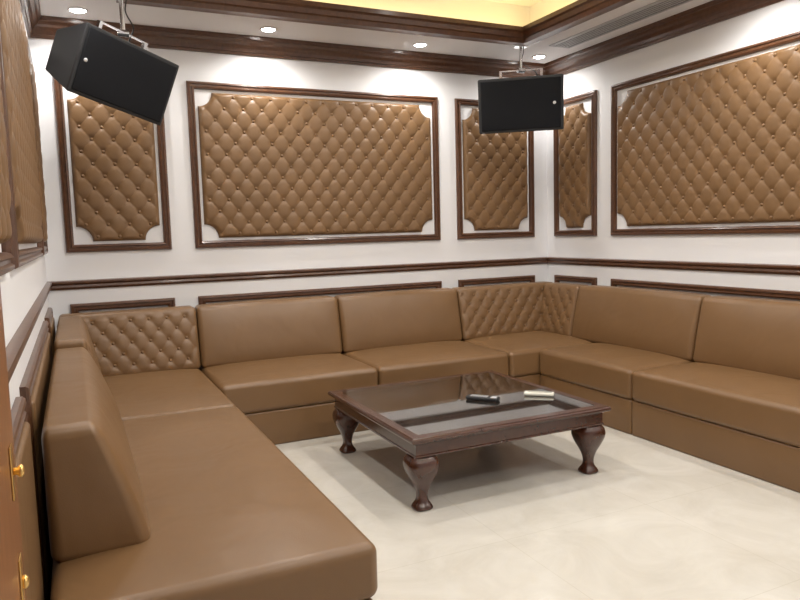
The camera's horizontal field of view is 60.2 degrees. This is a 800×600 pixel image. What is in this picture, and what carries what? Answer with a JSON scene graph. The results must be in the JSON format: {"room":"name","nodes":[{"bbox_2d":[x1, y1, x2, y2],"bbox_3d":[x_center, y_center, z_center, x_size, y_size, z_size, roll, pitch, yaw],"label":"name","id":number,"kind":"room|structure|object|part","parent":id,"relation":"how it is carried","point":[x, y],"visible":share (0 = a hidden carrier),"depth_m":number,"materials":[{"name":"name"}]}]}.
{"room":"entertainment venue","nodes":[
{"label":"entertainment venue","id":0,"kind":"room"},
{"bbox_2d":[0,0,48,408],"bbox_3d":[-1.051,-0.427,1.630,0.120,3.250,6.500,-4,6,-25],"label":"wall","id":1,"kind":"structure","parent":0,"point":[20,287],"depth_m":2.33,"materials":[{"name":"white paint"}]},
{"bbox_2d":[0,66,11,243],"bbox_3d":[-0.900,-0.641,1.461,0.036,1.046,0.676,-4,6,-25],"label":"wall panel","id":2,"kind":"object","parent":1,"relation":"attached to","point":[5,193],"visible":1,"depth_m":1.66,"materials":[{"name":"leather"}]},
{"bbox_2d":[0,209,14,275],"bbox_3d":[-0.905,-0.640,1.459,0.026,1.190,0.820,-4,6,-25],"label":"trim","id":3,"kind":"structure","parent":1,"relation":"attached to","point":[7,260],"depth_m":1.81,"materials":[{"name":"brown wood"}]},
{"bbox_2d":[0,288,29,599],"bbox_3d":[-0.333,0.188,0.491,0.060,2.192,1.000,-4,6,-25],"label":"door leaf","id":4,"kind":"structure","parent":1,"relation":"in","point":[14,582],"depth_m":0.86,"materials":[{"name":"brown wood"}]},
{"bbox_3d":[-0.503,0.223,0.895,0.002,0.070,0.028,-4,6,-25],"label":"handle plate","id":5,"kind":"part","parent":4,"relation":"part of","materials":[{"name":"gold metal"}]},
{"bbox_3d":[-0.496,0.222,0.898,0.013,0.018,0.018,-4,6,-25],"label":"knob","id":6,"kind":"part","parent":4,"relation":"part of","materials":[{"name":"gold metal"}]},
{"bbox_3d":[-0.498,0.372,0.909,0.002,0.070,0.028,-4,6,-25],"label":"lock plate","id":7,"kind":"part","parent":4,"relation":"part of","materials":[{"name":"gold metal"}]},
{"bbox_2d":[11,396,27,453],"bbox_3d":[-0.869,0.665,1.587,0.026,0.735,0.820,-4,6,-25],"label":"trim","id":8,"kind":"structure","parent":1,"relation":"attached to","point":[19,416],"depth_m":1.74,"materials":[{"name":"brown wood"}]},
{"bbox_2d":[0,0,42,268],"bbox_3d":[-1.548,-0.755,2.809,0.026,1.190,1.900,-4,6,-25],"label":"trim","id":9,"kind":"structure","parent":1,"relation":"attached to","point":[22,257],"depth_m":2.01,"materials":[{"name":"brown wood"}]},
{"bbox_2d":[0,0,42,243],"bbox_3d":[-1.542,-0.755,2.812,0.036,1.046,1.756,-4,6,-25],"label":"wall panel","id":10,"kind":"object","parent":1,"relation":"attached to","point":[16,60],"visible":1,"depth_m":2.45,"materials":[{"name":"leather"}]},
{"bbox_2d":[15,422,43,599],"bbox_3d":[-0.865,0.665,1.589,0.033,0.623,0.708,-4,6,-25],"label":"wall panel","id":11,"kind":"object","parent":1,"relation":"attached to","point":[26,491],"visible":0.47,"depth_m":1.67,"materials":[{"name":"wood"}]},
{"bbox_2d":[19,321,48,599],"bbox_3d":[-1.511,0.551,2.938,0.026,0.735,1.900,-4,6,-25],"label":"trim","id":12,"kind":"structure","parent":1,"relation":"attached to","point":[27,383],"depth_m":2.12,"materials":[{"name":"brown wood"}]},
{"bbox_2d":[28,43,47,254],"bbox_3d":[-2.168,-0.866,4.115,0.026,1.190,0.680,-4,6,-25],"label":"trim","id":13,"kind":"structure","parent":1,"relation":"attached to","point":[45,245],"depth_m":3.90,"materials":[{"name":"brown wood"}]},
{"bbox_2d":[30,62,47,241],"bbox_3d":[-2.163,-0.866,4.118,0.036,1.046,0.536,-4,6,-25],"label":"wall panel","id":14,"kind":"object","parent":1,"relation":"attached to","point":[34,88],"visible":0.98,"depth_m":3.96,"materials":[{"name":"leather"}]},
{"bbox_2d":[31,332,52,592],"bbox_3d":[-1.507,0.550,2.939,0.033,0.623,1.788,-4,6,-25],"label":"wall panel","id":15,"kind":"object","parent":1,"relation":"attached to","point":[39,394],"visible":0.31,"depth_m":2.25,"materials":[{"name":"leather"}]},
{"bbox_2d":[44,307,52,354],"bbox_3d":[-2.132,0.440,4.243,0.026,0.735,0.680,-4,6,-25],"label":"trim","id":16,"kind":"structure","parent":1,"relation":"attached to","point":[49,314],"depth_m":4.06,"materials":[{"name":"brown wood"}]},
{"bbox_2d":[49,558,52,599],"bbox_3d":[-0.941,1.136,1.805,0.018,0.100,6.482,-4,6,-25],"label":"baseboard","id":17,"kind":"structure","parent":1,"relation":"attached to","point":[52,558],"depth_m":2.51,"materials":[{"name":"brown wood"}]},
{"bbox_2d":[50,317,55,358],"bbox_3d":[-2.128,0.440,4.245,0.033,0.623,0.568,-4,6,-25],"label":"wall panel","id":18,"kind":"object","parent":1,"relation":"attached to","point":[52,323],"visible":0.19,"depth_m":4.04,"materials":[{"name":"leather"}]},
{"bbox_2d":[28,38,547,331],"bbox_3d":[-0.544,-0.822,5.513,4.380,3.250,0.120,-4,6,-25],"label":"wall","id":19,"kind":"structure","parent":0,"point":[183,258],"depth_m":5.20,"materials":[{"name":"white paint"}]},
{"bbox_2d":[53,78,171,252],"bbox_3d":[-1.962,-0.933,4.748,0.685,1.190,0.026,-4,6,-25],"label":"trim","id":20,"kind":"structure","parent":19,"relation":"attached to","point":[58,88],"depth_m":4.71,"materials":[{"name":"brown wood"}]},
{"bbox_2d":[67,95,159,240],"bbox_3d":[-1.959,-0.933,4.743,0.541,1.046,0.036,-4,6,-25],"label":"wall panel","id":21,"kind":"object","parent":19,"relation":"attached to","point":[113,157],"visible":0.87,"depth_m":4.73,"materials":[{"name":"leather"}]},
{"bbox_2d":[70,298,174,312],"bbox_3d":[-1.925,0.372,4.877,0.685,0.735,0.026,-4,6,-25],"label":"trim","id":22,"kind":"structure","parent":19,"relation":"attached to","point":[75,308],"depth_m":4.83,"materials":[{"name":"brown wood"}]},
{"bbox_2d":[186,81,440,247],"bbox_3d":[-0.586,-1.035,5.394,2.030,1.190,0.026,-4,6,-25],"label":"trim","id":23,"kind":"structure","parent":19,"relation":"attached to","point":[190,85],"depth_m":5.29,"materials":[{"name":"brown wood"}]},
{"bbox_2d":[198,93,432,237],"bbox_3d":[-0.584,-1.035,5.388,1.886,1.046,0.036,-4,6,-25],"label":"wall panel","id":24,"kind":"object","parent":19,"relation":"attached to","point":[271,166],"visible":1,"depth_m":5.33,"materials":[{"name":"leather"}]},
{"bbox_2d":[198,281,441,304],"bbox_3d":[-0.550,0.270,5.522,2.030,0.735,0.026,-4,6,-25],"label":"trim","id":25,"kind":"structure","parent":19,"relation":"attached to","point":[438,284],"depth_m":5.43,"materials":[{"name":"brown wood"}]},
{"bbox_2d":[454,98,534,238],"bbox_3d":[0.848,-1.141,6.066,0.805,1.190,0.026,-4,6,-25],"label":"trim","id":26,"kind":"structure","parent":19,"relation":"attached to","point":[458,102],"depth_m":5.98,"materials":[{"name":"brown wood"}]},
{"bbox_2d":[462,108,527,230],"bbox_3d":[0.850,-1.141,6.061,0.661,1.046,0.036,-4,6,-25],"label":"wall panel","id":27,"kind":"object","parent":19,"relation":"attached to","point":[495,184],"visible":0.84,"depth_m":6.04,"materials":[{"name":"leather"}]},
{"bbox_2d":[458,275,534,286],"bbox_3d":[0.884,0.164,6.194,0.805,0.735,0.026,-4,6,-25],"label":"trim","id":28,"kind":"structure","parent":19,"relation":"attached to","point":[531,278],"depth_m":6.14,"materials":[{"name":"brown wood"}]},
{"bbox_2d":[39,0,711,63],"bbox_3d":[0.835,-1.927,2.399,4.140,0.420,6.500,-4,6,-25],"label":"ceiling","id":29,"kind":"structure","parent":0,"point":[521,13],"depth_m":5.10,"materials":[{"name":"white paint"}]},
{"bbox_2d":[67,7,87,13],"bbox_3d":[-2.029,-1.820,4.345,0.120,0.014,0.120,-4,6,-25],"label":"recessed light","id":30,"kind":"object","parent":29,"relation":"in","point":[78,10],"visible":1,"depth_m":4.33,"materials":[{"name":"white plastic"}]},
{"bbox_2d":[45,0,178,124],"bbox_3d":[-1.629,-1.395,3.865,0.409,0.786,0.635,2,7,35],"label":"speaker","id":31,"kind":"object","parent":29,"relation":"hanging from","point":[91,62],"visible":1,"depth_m":3.74},
{"bbox_2d":[71,27,176,121],"bbox_3d":[-1.503,-1.224,3.796,0.014,0.331,0.542,24,7,34],"label":"grille","id":32,"kind":"object","parent":31,"relation":"attached to","point":[110,70],"depth_m":3.76,"materials":[{"name":"black fabric"}]},
{"bbox_2d":[260,27,276,31],"bbox_3d":[-0.927,-1.901,4.862,0.120,0.014,0.120,-4,6,-25],"label":"recessed light","id":33,"kind":"object","parent":29,"relation":"in","point":[263,29],"visible":1,"depth_m":4.84,"materials":[{"name":"white plastic"}]},
{"bbox_2d":[116,0,634,46],"bbox_3d":[0.566,-1.791,2.877,3.020,0.114,4.330,-4,6,-25],"label":"trim","id":34,"kind":"structure","parent":29,"relation":"attached to","point":[578,12],"depth_m":4.77,"materials":[{"name":"brown wood"}]},
{"bbox_2d":[412,42,427,46],"bbox_3d":[0.157,-1.982,5.370,0.120,0.014,0.120,-4,6,-25],"label":"recessed light","id":35,"kind":"object","parent":29,"relation":"in","point":[419,44],"visible":1,"depth_m":5.35,"materials":[{"name":"white plastic"}]},
{"bbox_2d":[478,46,563,133],"bbox_3d":[0.973,-1.684,5.547,0.756,0.686,0.720,-4,6,-25],"label":"speaker","id":36,"kind":"object","parent":29,"relation":"hanging from","point":[527,103],"visible":0.98,"depth_m":5.39},
{"bbox_2d":[480,77,560,131],"bbox_3d":[0.942,-1.527,5.394,0.616,0.376,0.016,0,16,13],"label":"grille","id":37,"kind":"object","parent":36,"relation":"attached to","point":[514,104],"depth_m":5.39,"materials":[{"name":"black fabric"}]},
{"bbox_2d":[532,55,545,58],"bbox_3d":[1.178,-2.057,5.849,0.120,0.014,0.120,-4,6,-25],"label":"recessed light","id":38,"kind":"object","parent":29,"relation":"in","point":[534,56],"visible":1,"depth_m":5.83,"materials":[{"name":"white plastic"}]},
{"bbox_2d":[549,0,692,47],"bbox_3d":[1.557,-1.983,4.958,0.200,0.008,1.300,-4,6,-25],"label":"ceiling vent","id":39,"kind":"object","parent":29,"relation":"in","point":[660,6],"visible":1,"depth_m":4.92,"materials":[{"name":"silver metal"}]},
{"bbox_2d":[275,425,799,599],"bbox_3d":[0.920,1.097,2.696,4.380,0.100,6.740,-4,6,-25],"label":"floor","id":40,"kind":"structure","parent":0,"point":[518,519],"depth_m":3.15,"materials":[{"name":"stone"}]},
{"bbox_2d":[54,305,235,420],"bbox_3d":[-1.581,0.541,4.213,0.872,0.850,1.392,-4,6,-25],"label":"sofa","id":41,"kind":"object","parent":40,"relation":"on","point":[148,359],"visible":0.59,"depth_m":4.57,"materials":[{"name":"leather"}]},
{"bbox_3d":[-1.841,0.362,3.985,0.233,0.435,1.232,-4,6,-25],"label":"tufted backrest","id":42,"kind":"part","parent":41,"relation":"part of","materials":[{"name":"leather"}]},
{"bbox_3d":[-1.835,0.290,4.714,0.872,0.435,0.233,-4,6,-25],"label":"tufted backrest","id":43,"kind":"part","parent":41,"relation":"part of","materials":[{"name":"leather"}]},
{"bbox_2d":[104,369,235,420],"bbox_3d":[-1.578,0.631,4.222,0.872,0.216,1.392,-4,6,-25],"label":"seat cushion","id":44,"kind":"object","parent":41,"relation":"on","point":[137,393],"depth_m":4.02,"materials":[{"name":"leather"}]},
{"bbox_2d":[41,347,377,599],"bbox_3d":[-0.866,0.681,2.715,0.875,0.823,1.927,-4,6,-25],"label":"sofa section","id":45,"kind":"object","parent":40,"relation":"on","point":[201,504],"visible":1,"depth_m":2.03,"materials":[{"name":"leather"}]},
{"bbox_3d":[-1.208,0.486,2.708,0.277,0.415,1.617,-4,6,-25],"label":"backrest","id":46,"kind":"part","parent":45,"relation":"part of","materials":[{"name":"leather"}]},
{"bbox_2d":[195,296,377,444],"bbox_3d":[-0.811,0.453,4.844,1.054,0.858,0.900,-4,6,-25],"label":"sofa section","id":47,"kind":"object","parent":40,"relation":"on","point":[278,361],"visible":0.73,"depth_m":4.84,"materials":[{"name":"leather"}]},
{"bbox_3d":[-0.959,0.221,5.123,1.054,0.443,0.236,-4,6,-25],"label":"backrest","id":48,"kind":"part","parent":47,"relation":"part of","materials":[{"name":"leather"}]},
{"bbox_2d":[199,353,377,413],"bbox_3d":[-0.808,0.548,4.854,1.054,0.216,0.900,-4,6,-25],"label":"seat cushion","id":49,"kind":"object","parent":47,"relation":"on","point":[287,382],"depth_m":4.51,"materials":[{"name":"leather"}]},
{"bbox_2d":[335,288,508,384],"bbox_3d":[0.147,0.382,5.294,1.054,0.858,0.900,-4,6,-25],"label":"sofa section","id":50,"kind":"object","parent":40,"relation":"on","point":[412,334],"visible":0.66,"depth_m":5.35,"materials":[{"name":"leather"}]},
{"bbox_3d":[-0.001,0.151,5.572,1.054,0.443,0.236,-4,6,-25],"label":"backrest","id":51,"kind":"part","parent":50,"relation":"part of","materials":[{"name":"leather"}]},
{"bbox_2d":[340,341,508,384],"bbox_3d":[0.149,0.477,5.303,1.054,0.216,0.900,-4,6,-25],"label":"seat cushion","id":52,"kind":"object","parent":50,"relation":"on","point":[401,361],"depth_m":5.01,"materials":[{"name":"leather"}]},
{"bbox_2d":[328,370,610,511],"bbox_3d":[0.349,0.749,3.988,1.190,0.372,1.170,-4,6,-25],"label":"coffee table","id":53,"kind":"object","parent":40,"relation":"on","point":[425,419],"visible":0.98,"depth_m":3.69,"materials":[{"name":"brown wood"}]},
{"bbox_3d":[-0.325,0.797,4.228,0.162,0.266,0.162,-4,6,-25],"label":"leg","id":54,"kind":"part","parent":53,"relation":"part of","materials":[{"name":"brown wood"}]},
{"bbox_3d":[0.104,0.874,3.327,0.162,0.266,0.162,-4,6,-25],"label":"leg","id":55,"kind":"part","parent":53,"relation":"part of","materials":[{"name":"brown wood"}]},
{"bbox_3d":[0.344,0.568,3.971,1.074,0.007,1.054,-4,6,-25],"label":"glass","id":56,"kind":"part","parent":53,"relation":"part of","materials":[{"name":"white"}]},
{"bbox_3d":[0.344,0.578,3.971,1.190,0.028,1.170,-4,6,-25],"label":"table frame","id":57,"kind":"part","parent":53,"relation":"part of","materials":[{"name":"brown wood"}]},
{"bbox_2d":[466,394,499,401],"bbox_3d":[0.469,0.555,3.913,0.190,0.022,0.055,1,6,27],"label":"remote control","id":58,"kind":"object","parent":53,"relation":"on","point":[470,396],"visible":1,"depth_m":3.90,"materials":[{"name":"black paint"}]},
{"bbox_2d":[524,390,553,396],"bbox_3d":[0.802,0.539,3.980,0.170,0.022,0.050,0,6,17],"label":"remote control","id":59,"kind":"object","parent":53,"relation":"on","point":[527,393],"visible":1,"depth_m":3.96,"materials":[{"name":"beige plastic"}]},
{"bbox_3d":[1.025,0.805,3.759,0.162,0.266,0.162,-4,6,-25],"label":"leg","id":60,"kind":"part","parent":53,"relation":"part of","materials":[{"name":"brown wood"}]},
{"bbox_2d":[453,281,710,433],"bbox_3d":[1.284,0.349,5.303,1.002,0.858,1.852,-4,6,-25],"label":"sofa","id":61,"kind":"object","parent":40,"relation":"on","point":[588,342],"visible":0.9,"depth_m":5.17,"materials":[{"name":"leather"}]},
{"bbox_3d":[0.932,0.085,6.012,1.002,0.435,0.233,-4,6,-25],"label":"tufted backrest","id":62,"kind":"part","parent":61,"relation":"part of","materials":[{"name":"leather"}]},
{"bbox_2d":[461,331,592,376],"bbox_3d":[1.083,0.408,5.741,1.002,0.216,0.900,-4,6,-25],"label":"seat cushion","id":63,"kind":"object","parent":61,"relation":"on","point":[523,349],"depth_m":5.43,"materials":[{"name":"leather"}]},
{"bbox_3d":[1.397,0.080,5.929,0.233,0.435,0.460,-4,6,-25],"label":"tufted backrest","id":64,"kind":"part","parent":61,"relation":"part of","materials":[{"name":"leather"}]},
{"bbox_2d":[540,343,694,398],"bbox_3d":[1.592,0.470,4.958,0.755,0.216,0.948,-4,6,-25],"label":"seat cushion","id":65,"kind":"object","parent":61,"relation":"on","point":[607,370],"depth_m":4.76,"materials":[{"name":"leather"}]},
{"bbox_3d":[1.758,0.141,5.164,0.236,0.443,1.227,-4,6,-25],"label":"backrest","id":66,"kind":"part","parent":61,"relation":"part of","materials":[{"name":"leather"}]},
{"bbox_2d":[632,296,799,492],"bbox_3d":[2.119,0.470,3.834,0.755,0.858,1.514,-4,6,-25],"label":"sofa section","id":67,"kind":"object","parent":40,"relation":"on","point":[736,407],"visible":1,"depth_m":3.98,"materials":[{"name":"leather"}]},
{"bbox_2d":[632,362,799,446],"bbox_3d":[2.122,0.565,3.844,0.755,0.216,1.514,-4,6,-25],"label":"seat cushion","id":68,"kind":"object","parent":67,"relation":"on","point":[759,404],"depth_m":3.84,"materials":[{"name":"leather"}]},
{"bbox_3d":[2.348,0.246,3.924,0.236,0.443,1.514,-4,6,-25],"label":"backrest","id":69,"kind":"part","parent":67,"relation":"part of","materials":[{"name":"leather"}]},
{"bbox_2d":[547,0,799,300],"bbox_3d":[2.797,-0.712,3.435,0.120,3.250,6.500,-4,6,-25],"label":"wall","id":70,"kind":"structure","parent":0,"point":[781,18],"depth_m":5.04,"materials":[{"name":"white paint"}]},
{"bbox_2d":[20,0,783,77],"bbox_3d":[0.843,-1.656,2.426,4.140,0.124,6.500,-4,6,-25],"label":"trim","id":71,"kind":"structure","parent":70,"relation":"attached to","point":[38,26],"depth_m":5.10,"materials":[{"name":"brown wood"}]},
{"bbox_2d":[6,257,799,381],"bbox_3d":[0.890,0.017,2.590,4.140,0.061,6.500,-4,6,-25],"label":"trim","id":72,"kind":"structure","parent":70,"relation":"attached to","point":[15,347],"depth_m":5.02,"materials":[{"name":"brown wood"}]},
{"bbox_2d":[558,103,590,227],"bbox_3d":[1.497,-1.148,5.950,0.036,1.046,0.406,-4,6,-25],"label":"wall panel","id":73,"kind":"object","parent":70,"relation":"attached to","point":[574,149],"visible":0.99,"depth_m":5.91,"materials":[{"name":"leather"}]},
{"bbox_2d":[553,90,596,235],"bbox_3d":[1.503,-1.149,5.953,0.026,1.190,0.550,-4,6,-25],"label":"trim","id":74,"kind":"structure","parent":70,"relation":"attached to","point":[592,94],"depth_m":5.78,"materials":[{"name":"brown wood"}]},
{"bbox_2d":[554,275,596,284],"bbox_3d":[1.540,0.157,6.081,0.026,0.735,0.550,-4,6,-25],"label":"trim","id":75,"kind":"structure","parent":70,"relation":"attached to","point":[557,278],"depth_m":6.02,"materials":[{"name":"brown wood"}]},
{"bbox_2d":[611,31,799,235],"bbox_3d":[2.132,-1.036,4.629,0.026,1.190,2.030,-4,6,-25],"label":"trim","id":76,"kind":"structure","parent":70,"relation":"attached to","point":[792,37],"depth_m":4.85,"materials":[{"name":"brown wood"}]},
{"bbox_2d":[611,279,799,299],"bbox_3d":[2.169,0.269,4.757,0.026,0.735,2.030,-4,6,-25],"label":"trim","id":77,"kind":"structure","parent":70,"relation":"attached to","point":[768,293],"depth_m":4.74,"materials":[{"name":"brown wood"}]},
{"bbox_2d":[617,44,799,225],"bbox_3d":[2.127,-1.036,4.627,0.036,1.046,1.886,-4,6,-25],"label":"wall panel","id":78,"kind":"object","parent":70,"relation":"attached to","point":[720,144],"visible":1,"depth_m":4.63,"materials":[{"name":"leather"}]}
]}

